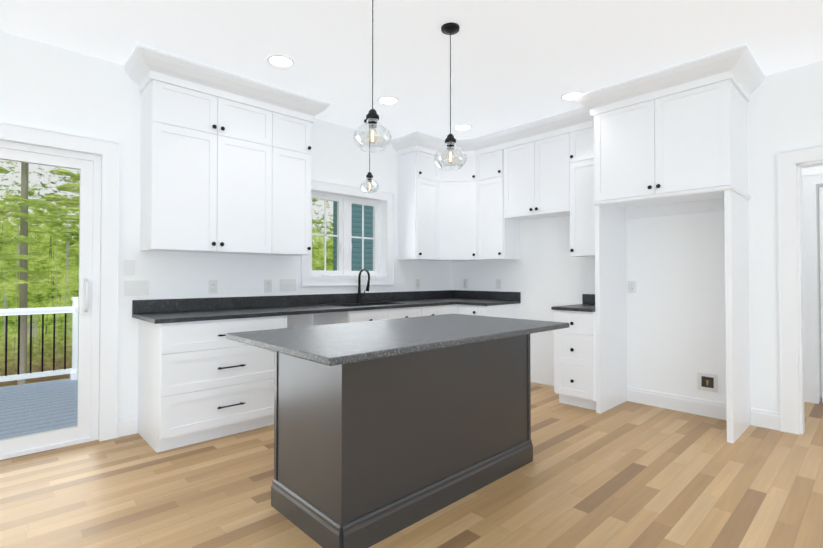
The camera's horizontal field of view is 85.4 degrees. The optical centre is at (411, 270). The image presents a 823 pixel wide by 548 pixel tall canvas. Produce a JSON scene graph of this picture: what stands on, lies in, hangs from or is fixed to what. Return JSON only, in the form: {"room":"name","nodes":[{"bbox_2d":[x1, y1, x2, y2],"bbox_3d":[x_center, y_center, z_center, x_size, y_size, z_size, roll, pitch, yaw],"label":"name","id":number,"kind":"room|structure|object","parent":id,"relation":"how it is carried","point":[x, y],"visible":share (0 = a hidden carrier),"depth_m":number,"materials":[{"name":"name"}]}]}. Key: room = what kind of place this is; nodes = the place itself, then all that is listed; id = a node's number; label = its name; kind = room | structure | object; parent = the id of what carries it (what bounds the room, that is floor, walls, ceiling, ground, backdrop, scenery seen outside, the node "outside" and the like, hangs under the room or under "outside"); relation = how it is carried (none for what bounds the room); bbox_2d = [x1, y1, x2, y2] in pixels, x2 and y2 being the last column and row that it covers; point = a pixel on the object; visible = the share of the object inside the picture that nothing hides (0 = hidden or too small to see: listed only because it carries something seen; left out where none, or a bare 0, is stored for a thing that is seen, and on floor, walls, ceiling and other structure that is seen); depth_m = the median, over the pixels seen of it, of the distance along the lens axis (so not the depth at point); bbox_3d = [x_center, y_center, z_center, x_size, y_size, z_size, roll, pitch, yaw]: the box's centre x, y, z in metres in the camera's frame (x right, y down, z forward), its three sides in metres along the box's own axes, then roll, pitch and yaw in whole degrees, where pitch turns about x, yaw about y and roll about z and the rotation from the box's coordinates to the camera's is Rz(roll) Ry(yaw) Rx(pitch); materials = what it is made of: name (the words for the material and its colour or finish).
{"room":"kitchen","nodes":[
{"label":"kitchen","id":0,"kind":"room"},
{"bbox_2d":[0,31,452,439],"bbox_3d":[-1.685,-0.207,3.955,9.000,2.920,0.180,1,-1,-43],"label":"wall","id":1,"kind":"structure","parent":0,"point":[48,86],"depth_m":3.42,"materials":[{"name":"white paint"}]},
{"bbox_2d":[0,140,100,459],"bbox_3d":[-2.976,0.190,2.674,1.826,2.086,0.200,1,-1,-43],"label":"patio door","id":2,"kind":"structure","parent":1,"relation":"in","point":[85,429],"depth_m":3.22,"materials":[{"name":"glass"}]},
{"bbox_2d":[0,121,120,440],"bbox_3d":[-2.931,0.133,2.627,2.054,2.202,0.028,1,-1,-43],"label":"door frame","id":3,"kind":"structure","parent":1,"relation":"attached to","point":[109,151],"depth_m":3.27,"materials":[{"name":"white wood"}]},
{"bbox_2d":[124,260,134,274],"bbox_3d":[-2.139,-0.020,3.385,0.072,0.116,0.016,1,-1,-43],"label":"light switch","id":4,"kind":"object","parent":1,"relation":"attached to","point":[129,267],"visible":1,"depth_m":3.39,"materials":[{"name":"white plastic"}]},
{"bbox_2d":[124,280,148,295],"bbox_3d":[-2.104,0.138,3.416,0.164,0.116,0.016,1,-1,-43],"label":"light switch","id":5,"kind":"object","parent":1,"relation":"attached to","point":[137,288],"visible":1,"depth_m":3.42,"materials":[{"name":"white plastic"}]},
{"bbox_2d":[209,280,217,293],"bbox_3d":[-1.693,0.143,3.809,0.072,0.116,0.008,1,-1,-43],"label":"electrical outlet","id":6,"kind":"object","parent":1,"relation":"attached to","point":[213,286],"visible":1,"depth_m":3.81,"materials":[{"name":"white plastic"}]},
{"bbox_2d":[124,44,328,255],"bbox_3d":[-1.468,-0.843,3.738,1.540,1.397,0.442,1,-1,-43],"label":"upper cabinet","id":7,"kind":"object","parent":1,"relation":"attached to","point":[225,162],"visible":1,"depth_m":3.54,"materials":[{"name":"white wood"}]},
{"bbox_2d":[264,280,271,291],"bbox_3d":[-1.333,0.146,4.150,0.072,0.116,0.008,1,-1,-43],"label":"electrical outlet","id":8,"kind":"object","parent":1,"relation":"attached to","point":[267,285],"visible":1,"depth_m":4.15,"materials":[{"name":"white plastic"}]},
{"bbox_2d":[280,279,295,291],"bbox_3d":[-1.183,0.146,4.286,0.164,0.116,0.016,1,-1,-43],"label":"light switch","id":9,"kind":"object","parent":1,"relation":"attached to","point":[287,284],"visible":1,"depth_m":4.28,"materials":[{"name":"white plastic"}]},
{"bbox_2d":[311,192,380,275],"bbox_3d":[-0.731,-0.368,4.885,0.996,0.866,0.112,1,-1,-43],"label":"casement window","id":10,"kind":"structure","parent":1,"relation":"in","point":[344,236],"depth_m":4.88,"materials":[{"name":"white plastic"}]},
{"bbox_2d":[301,179,393,285],"bbox_3d":[-0.645,-0.370,4.794,1.200,1.070,0.028,1,-1,-43],"label":"window frame","id":11,"kind":"structure","parent":1,"relation":"in","point":[307,279],"depth_m":4.83,"materials":[{"name":"white wood"}]},
{"bbox_2d":[391,131,442,260],"bbox_3d":[0.139,-0.821,5.255,0.660,1.397,0.446,1,-1,-43],"label":"upper cabinet","id":12,"kind":"object","parent":1,"relation":"attached to","point":[419,179],"depth_m":5.16,"materials":[{"name":"white wood"}]},
{"bbox_2d":[416,279,419,287],"bbox_3d":[0.079,0.167,5.484,0.072,0.116,0.008,1,-1,-43],"label":"electrical outlet","id":13,"kind":"object","parent":1,"relation":"attached to","point":[417,283],"visible":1,"depth_m":5.48,"materials":[{"name":"white plastic"}]},
{"bbox_2d":[0,382,822,547],"bbox_3d":[0.977,1.272,1.117,9.000,0.120,7.630,1,-1,-43],"label":"floor","id":14,"kind":"structure","parent":0,"point":[627,474],"depth_m":2.46,"materials":[{"name":"brown wood"}]},
{"bbox_2d":[138,315,286,452],"bbox_3d":[-1.537,0.805,3.497,0.914,0.884,0.664,1,-1,-43],"label":"drawers","id":15,"kind":"object","parent":14,"relation":"on","point":[200,381],"visible":0.83,"depth_m":3.20,"materials":[{"name":"white wood"}]},
{"bbox_2d":[313,304,420,325],"bbox_3d":[-0.431,0.820,4.543,0.910,0.884,0.662,1,-1,-43],"label":"base cabinet","id":16,"kind":"object","parent":14,"relation":"on","point":[349,316],"visible":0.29,"depth_m":4.28,"materials":[{"name":"white wood"}]},
{"bbox_2d":[271,334,532,547],"bbox_3d":[0.027,0.792,2.618,1.492,0.884,0.637,1,-1,-43],"label":"kitchen island","id":17,"kind":"object","parent":14,"relation":"on","point":[369,453],"visible":0.83,"depth_m":2.18,"materials":[{"name":"grey wood"}]},
{"bbox_2d":[226,314,569,365],"bbox_3d":[0.019,0.333,2.473,1.719,0.029,0.941,1,-1,-43],"label":"island countertop","id":18,"kind":"structure","parent":17,"relation":"on","point":[337,344],"depth_m":2.14,"materials":[{"name":"stone"}]},
{"bbox_2d":[420,305,440,315],"bbox_3d":[0.009,0.826,4.960,0.298,0.884,0.662,1,-1,-43],"label":"base cabinet","id":19,"kind":"object","parent":14,"relation":"on","point":[430,310],"visible":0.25,"depth_m":4.75,"materials":[{"name":"white wood"}]},
{"bbox_2d":[440,303,519,318],"bbox_3d":[0.574,0.830,5.241,0.906,0.884,1.028,1,-1,-43],"label":"base cabinet","id":20,"kind":"object","parent":14,"relation":"on","point":[508,311],"visible":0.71,"depth_m":4.94,"materials":[{"name":"white wood"}]},
{"bbox_2d":[132,290,520,323],"bbox_3d":[-0.432,0.411,4.286,3.688,0.337,1.043,1,-1,-43],"label":"countertop","id":21,"kind":"structure","parent":20,"relation":"on","point":[157,311],"depth_m":4.09,"materials":[{"name":"grey stone"}]},
{"bbox_2d":[357,269,369,302],"bbox_3d":[-0.493,0.167,4.756,0.092,0.366,0.207,1,-1,-43],"label":"faucet","id":22,"kind":"object","parent":21,"relation":"on","point":[359,286],"visible":0.98,"depth_m":4.78,"materials":[{"name":"black metal"}]},
{"bbox_2d":[554,310,595,409],"bbox_3d":[1.682,0.816,4.247,0.662,0.884,0.378,1,-1,-43],"label":"drawers","id":23,"kind":"object","parent":14,"relation":"on","point":[574,365],"visible":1,"depth_m":4.03,"materials":[{"name":"white wood"}]},
{"bbox_2d":[574,44,764,443],"bbox_3d":[2.130,-0.146,3.736,0.731,2.792,1.235,1,-1,-43],"label":"surround","id":24,"kind":"object","parent":14,"relation":"on","point":[671,140],"visible":1,"depth_m":3.54,"materials":[{"name":"white wood"}]},
{"bbox_2d":[0,0,822,138],"bbox_3d":[0.925,-1.646,1.214,9.000,0.120,7.780,1,-1,-43],"label":"ceiling","id":25,"kind":"structure","parent":0,"point":[516,62],"depth_m":3.06,"materials":[{"name":"white paint"}]},
{"bbox_2d":[267,55,293,67],"bbox_3d":[-0.975,-1.553,3.321,0.196,0.006,0.196,1,-1,-43],"label":"recessed light","id":26,"kind":"object","parent":25,"relation":"in","point":[281,61],"visible":1,"depth_m":3.32,"materials":[{"name":"white"}]},
{"bbox_2d":[360,119,378,192],"bbox_3d":[-0.430,-1.167,4.578,0.192,0.739,0.192,1,-1,-43],"label":"light","id":27,"kind":"object","parent":25,"relation":"hanging from","point":[369,177],"visible":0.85,"depth_m":4.56,"materials":[{"name":"clear glass"}]},
{"bbox_2d":[353,0,391,152],"bbox_3d":[-0.212,-1.113,2.443,0.209,0.909,0.209,1,-1,-43],"label":"pendant light","id":28,"kind":"object","parent":25,"relation":"hanging from","point":[372,118],"visible":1,"depth_m":2.42,"materials":[{"name":"clear glass"}]},
{"bbox_2d":[377,96,398,104],"bbox_3d":[-0.212,-1.542,4.058,0.196,0.006,0.196,1,-1,-43],"label":"recessed light","id":29,"kind":"object","parent":25,"relation":"in","point":[388,100],"visible":1,"depth_m":4.05,"materials":[{"name":"white"}]},
{"bbox_2d":[434,22,466,170],"bbox_3d":[0.250,-1.107,2.866,0.209,0.909,0.209,1,-1,-43],"label":"pendant light","id":30,"kind":"object","parent":25,"relation":"hanging from","point":[450,28],"visible":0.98,"depth_m":2.85,"materials":[{"name":"clear glass"}]},
{"bbox_2d":[454,124,471,130],"bbox_3d":[0.553,-1.531,4.797,0.196,0.006,0.196,1,-1,-43],"label":"recessed light","id":31,"kind":"object","parent":25,"relation":"in","point":[463,127],"visible":1,"depth_m":4.79,"materials":[{"name":"white"}]},
{"bbox_2d":[561,91,583,100],"bbox_3d":[1.428,-1.544,3.960,0.196,0.006,0.196,1,-1,-43],"label":"recessed light","id":32,"kind":"object","parent":25,"relation":"in","point":[568,96],"visible":0.85,"depth_m":3.94,"materials":[{"name":"white"}]},
{"bbox_2d":[551,294,594,311],"bbox_3d":[1.682,0.307,4.266,0.646,0.131,0.393,1,-1,-43],"label":"countertop","id":33,"kind":"structure","parent":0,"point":[588,303],"depth_m":4.20,"materials":[{"name":"grey stone"}]},
{"bbox_2d":[453,61,822,423],"bbox_3d":[3.204,-0.157,3.223,0.120,2.800,7.600,1,-1,-43],"label":"wall","id":34,"kind":"structure","parent":0,"point":[676,315],"depth_m":3.93,"materials":[{"name":"white paint"}]},
{"bbox_2d":[463,279,467,287],"bbox_3d":[0.698,0.173,5.772,0.008,0.116,0.072,1,-1,-43],"label":"electrical outlet","id":35,"kind":"object","parent":34,"relation":"attached to","point":[465,283],"visible":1,"depth_m":5.77,"materials":[{"name":"white plastic"}]},
{"bbox_2d":[496,279,500,288],"bbox_3d":[1.050,0.169,5.400,0.008,0.116,0.072,1,-1,-43],"label":"electrical outlet","id":36,"kind":"object","parent":34,"relation":"attached to","point":[498,283],"visible":1,"depth_m":5.39,"materials":[{"name":"white plastic"}]},
{"bbox_2d":[443,107,594,261],"bbox_3d":[1.063,-0.826,4.931,0.653,1.397,2.186,1,-1,-43],"label":"upper cabinet","id":37,"kind":"object","parent":34,"relation":"attached to","point":[489,195],"depth_m":4.86,"materials":[{"name":"white wood"}]},
{"bbox_2d":[628,281,635,292],"bbox_3d":[2.112,0.163,4.276,0.008,0.116,0.072,1,-1,-43],"label":"electrical outlet","id":38,"kind":"object","parent":34,"relation":"attached to","point":[631,286],"visible":1,"depth_m":4.27,"materials":[{"name":"white plastic"}]},
{"bbox_2d":[627,386,779,430],"bbox_3d":[2.470,1.182,3.879,0.014,0.140,1.146,1,-1,-43],"label":"baseboard","id":39,"kind":"structure","parent":34,"relation":"attached to","point":[763,418],"depth_m":3.88,"materials":[{"name":"white wood"}]},
{"bbox_2d":[697,372,717,392],"bbox_3d":[2.536,0.960,3.820,0.016,0.150,0.150,1,-1,-43],"label":"outlet box","id":40,"kind":"object","parent":34,"relation":"attached to","point":[707,382],"visible":1,"depth_m":3.82,"materials":[{"name":"white plastic"}]},
{"bbox_2d":[777,144,822,434],"bbox_3d":[3.279,0.155,3.117,0.150,2.172,1.094,1,-1,-43],"label":"door frame","id":41,"kind":"structure","parent":34,"relation":"attached to","point":[791,163],"depth_m":3.42,"materials":[{"name":"white wood"}]},
{"bbox_2d":[801,165,822,402],"bbox_3d":[4.379,-0.150,3.755,0.140,2.800,1.960,1,-1,-43],"label":"wall","id":42,"kind":"structure","parent":0,"point":[812,170],"depth_m":4.21,"materials":[{"name":"white paint"}]},
{"bbox_2d":[802,172,822,403],"bbox_3d":[4.121,0.167,3.933,0.104,2.172,1.004,1,-1,-43],"label":"door frame","id":43,"kind":"structure","parent":42,"relation":"attached to","point":[810,295],"depth_m":4.23,"materials":[{"name":"white wood"}]},
{"label":"outside","id":44,"kind":"structure","parent":0,"visible":0},
{"bbox_2d":[0,376,69,386],"bbox_3d":[-6.318,2.709,7.797,80.000,0.400,11.810,1,-1,-43],"label":"ground","id":45,"kind":"structure","parent":44,"point":[35,381],"depth_m":10.28,"materials":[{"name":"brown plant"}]},
{"bbox_2d":[0,166,29,279],"bbox_3d":[-7.865,-4.290,7.090,2.849,13.677,2.656,1,-1,-43],"label":"tree","id":46,"kind":"object","parent":45,"relation":"on","point":[4,257],"depth_m":8.12,"materials":[{"name":"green plant"}]},
{"bbox_2d":[0,378,77,439],"bbox_3d":[-4.606,1.937,3.478,3.740,1.120,3.175,1,-1,-43],"label":"deck","id":47,"kind":"object","parent":45,"relation":"on","point":[41,422],"depth_m":4.52,"materials":[{"name":"grey wood"}]},
{"bbox_2d":[0,297,77,381],"bbox_3d":[-4.619,0.847,3.478,3.740,1.060,3.140,1,-1,-43],"label":"deck railing","id":48,"kind":"object","parent":47,"relation":"on","point":[73,372],"depth_m":5.56,"materials":[{"name":"white"}]},
{"bbox_2d":[0,162,78,384],"bbox_3d":[-7.979,-3.043,8.927,2.602,11.236,3.040,1,-1,-43],"label":"tree","id":49,"kind":"object","parent":45,"relation":"on","point":[23,238],"depth_m":9.03,"materials":[{"name":"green plant"}]},
{"bbox_2d":[41,169,79,246],"bbox_3d":[-4.993,-4.367,7.534,2.619,13.844,2.636,1,-1,-43],"label":"tree","id":50,"kind":"object","parent":45,"relation":"on","point":[67,200],"depth_m":7.32,"materials":[{"name":"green plant"}]},
{"bbox_2d":[48,177,79,213],"bbox_3d":[-7.049,-3.787,10.724,2.613,12.774,2.486,1,-1,-43],"label":"tree","id":51,"kind":"object","parent":45,"relation":"on","point":[71,208],"depth_m":9.99,"materials":[{"name":"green plant"}]},
{"bbox_2d":[312,198,323,258],"bbox_3d":[-4.036,-2.496,13.720,2.849,10.280,2.407,1,-1,-43],"label":"tree","id":52,"kind":"object","parent":45,"relation":"on","point":[315,221],"depth_m":13.80,"materials":[{"name":"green plant"}]},
{"bbox_2d":[333,201,372,270],"bbox_3d":[1.300,-0.986,11.618,7.750,7.300,0.200,1,-1,-43],"label":"siding","id":53,"kind":"object","parent":45,"relation":"on","point":[356,259],"depth_m":9.22,"materials":[{"name":"teal"}]},
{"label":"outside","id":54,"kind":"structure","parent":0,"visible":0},
{"bbox_2d":[0,159,332,383],"bbox_3d":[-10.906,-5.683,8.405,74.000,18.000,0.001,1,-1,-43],"label":"trees","id":55,"kind":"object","parent":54,"point":[66,287],"depth_m":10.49,"materials":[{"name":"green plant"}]}
]}

